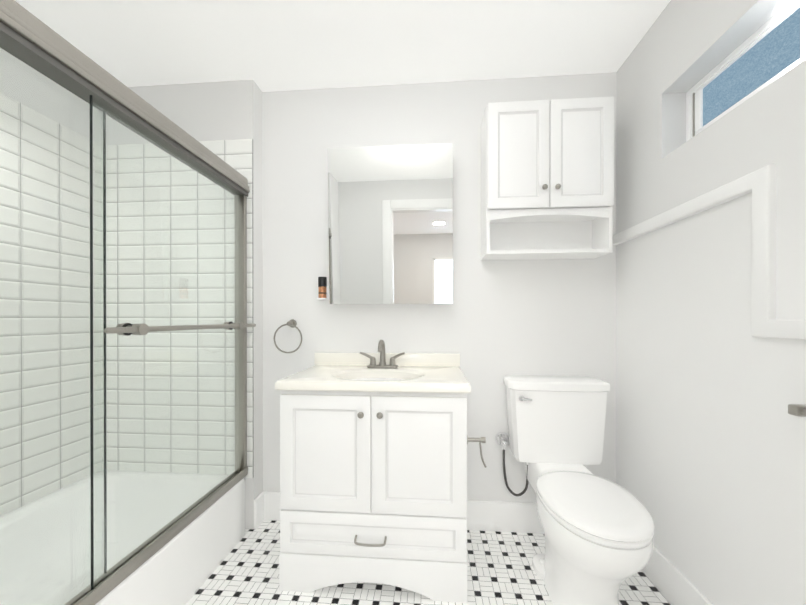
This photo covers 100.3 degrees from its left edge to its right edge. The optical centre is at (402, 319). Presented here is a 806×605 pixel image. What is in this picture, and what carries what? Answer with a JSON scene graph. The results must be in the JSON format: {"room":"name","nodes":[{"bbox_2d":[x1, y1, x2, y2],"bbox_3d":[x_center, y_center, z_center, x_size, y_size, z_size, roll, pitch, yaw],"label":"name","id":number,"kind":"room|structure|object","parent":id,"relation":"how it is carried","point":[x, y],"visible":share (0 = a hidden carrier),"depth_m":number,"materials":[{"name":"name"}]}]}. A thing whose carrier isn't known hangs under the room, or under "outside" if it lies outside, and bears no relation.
{"room":"bathroom","nodes":[
{"label":"bathroom","id":0,"kind":"room"},
{"bbox_2d":[0,48,100,144],"bbox_3d":[-1.838,-0.078,0.902,0.120,2.440,2.000,0,0,5],"label":"wall","id":1,"kind":"structure","parent":0,"point":[28,73],"depth_m":1.61,"materials":[{"name":"white paint"}]},
{"bbox_2d":[0,92,101,515],"bbox_3d":[-1.758,-0.057,1.102,0.008,1.833,1.572,0,0,5],"label":"wall tile","id":2,"kind":"structure","parent":1,"relation":"attached to","point":[76,437],"depth_m":1.61,"materials":[{"name":"white tile"}]},
{"bbox_2d":[15,0,670,91],"bbox_3d":[-0.364,-1.338,0.891,3.060,0.080,2.220,0,0,5],"label":"ceiling","id":3,"kind":"structure","parent":0,"point":[274,45],"depth_m":1.55,"materials":[{"name":"white paint"}]},
{"bbox_2d":[101,72,615,528],"bbox_3d":[-0.284,-0.081,1.891,3.060,2.440,0.220,0,0,5],"label":"wall","id":4,"kind":"structure","parent":0,"point":[494,323],"depth_m":1.84,"materials":[{"name":"white paint"}]},
{"bbox_2d":[101,139,253,477],"bbox_3d":[-1.255,-0.059,1.855,0.890,1.833,0.008,0,0,5],"label":"wall tile","id":5,"kind":"structure","parent":4,"relation":"attached to","point":[237,155],"depth_m":1.85,"materials":[{"name":"white tile"}]},
{"bbox_2d":[273,319,301,352],"bbox_3d":[-0.635,0.092,1.879,0.165,0.190,0.060,0,0,5],"label":"towel ring","id":6,"kind":"object","parent":4,"relation":"attached to","point":[291,323],"visible":1,"depth_m":1.86,"materials":[{"name":"silver metal"}]},
{"bbox_2d":[317,277,328,299],"bbox_3d":[-0.446,-0.174,1.867,0.052,0.124,0.052,0,0,5],"label":"wall-mounted holder","id":7,"kind":"object","parent":4,"relation":"attached to","point":[323,290],"visible":0.98,"depth_m":1.85,"materials":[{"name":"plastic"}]},
{"bbox_2d":[254,491,543,533],"bbox_3d":[0.142,1.060,1.835,1.902,0.158,0.030,0,0,5],"label":"baseboard","id":8,"kind":"structure","parent":4,"relation":"attached to","point":[497,516],"depth_m":1.81,"materials":[{"name":"white paint"}]},
{"bbox_2d":[481,97,613,259],"bbox_3d":[0.708,-0.687,1.685,0.590,0.730,0.223,0,0,5],"label":"wall cabinet","id":9,"kind":"object","parent":4,"relation":"attached to","point":[547,179],"visible":1,"depth_m":1.61,"materials":[{"name":"white wood"}]},
{"bbox_2d":[186,520,670,604],"bbox_3d":[-0.364,1.172,0.898,3.060,0.060,2.220,0,0,5],"label":"floor","id":10,"kind":"structure","parent":0,"point":[501,571],"depth_m":1.45,"materials":[{"name":"white tile"}]},
{"bbox_2d":[0,470,244,604],"bbox_3d":[-1.323,0.990,1.070,0.861,0.302,1.571,0,0,5],"label":"bathtub","id":11,"kind":"object","parent":10,"relation":"on","point":[181,567],"visible":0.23,"depth_m":1.50,"materials":[{"name":"white ceramic"}]},
{"bbox_2d":[0,0,255,604],"bbox_3d":[-0.914,0.040,1.036,0.134,1.599,1.570,0,0,5],"label":"shower door","id":12,"kind":"structure","parent":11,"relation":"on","point":[27,37],"depth_m":1.13,"materials":[{"name":"clear glass"}]},
{"bbox_2d":[275,339,486,602],"bbox_3d":[-0.076,0.621,1.603,0.881,1.039,0.519,0,0,5],"label":"bathroom vanity","id":13,"kind":"object","parent":10,"relation":"on","point":[373,467],"visible":1,"depth_m":1.38,"materials":[{"name":"white wood"}]},
{"bbox_2d":[495,375,653,604],"bbox_3d":[0.721,0.719,1.434,0.507,0.844,0.733,0,0,5],"label":"toilet","id":14,"kind":"object","parent":10,"relation":"on","point":[598,531],"visible":1,"depth_m":1.38,"materials":[{"name":"white ceramic"}]},
{"bbox_2d":[613,0,805,604],"bbox_3d":[1.091,-0.078,0.778,0.142,2.440,2.220,0,0,5],"label":"wall","id":15,"kind":"structure","parent":0,"point":[709,239],"depth_m":1.16,"materials":[{"name":"paint"}]},
{"bbox_2d":[642,545,712,604],"bbox_3d":[1.034,1.063,0.786,0.016,0.158,1.980,0,0,5],"label":"baseboard","id":16,"kind":"structure","parent":15,"relation":"attached to","point":[672,583],"depth_m":1.34,"materials":[{"name":"white paint"}]},
{"bbox_2d":[686,0,805,141],"bbox_3d":[1.163,-0.816,0.917,0.031,0.273,0.992,0,0,5],"label":"window","id":17,"kind":"structure","parent":15,"relation":"in","point":[770,50],"depth_m":1.14,"materials":[{"name":"blue glass"}]},
{"bbox_2d":[788,404,805,416],"bbox_3d":[0.987,0.228,0.544,0.069,0.048,0.643,0,0,5],"label":"towel bar","id":18,"kind":"object","parent":15,"relation":"attached to","point":[798,410],"visible":1,"depth_m":0.83,"materials":[{"name":"silver metal"}]},
{"bbox_3d":[-0.062,-0.489,1.817,0.639,0.803,0.086,0,0,5],"label":"medicine cabinet mirror","id":19,"kind":"object","parent":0,"visible":0},
{"bbox_2d":[328,143,452,303],"bbox_3d":[-0.068,-0.489,1.748,0.647,0.811,0.014,0,3,5],"label":"mirror door","id":20,"kind":"structure","parent":19,"relation":"attached to","point":[390,212],"depth_m":1.74,"materials":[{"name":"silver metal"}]}
]}

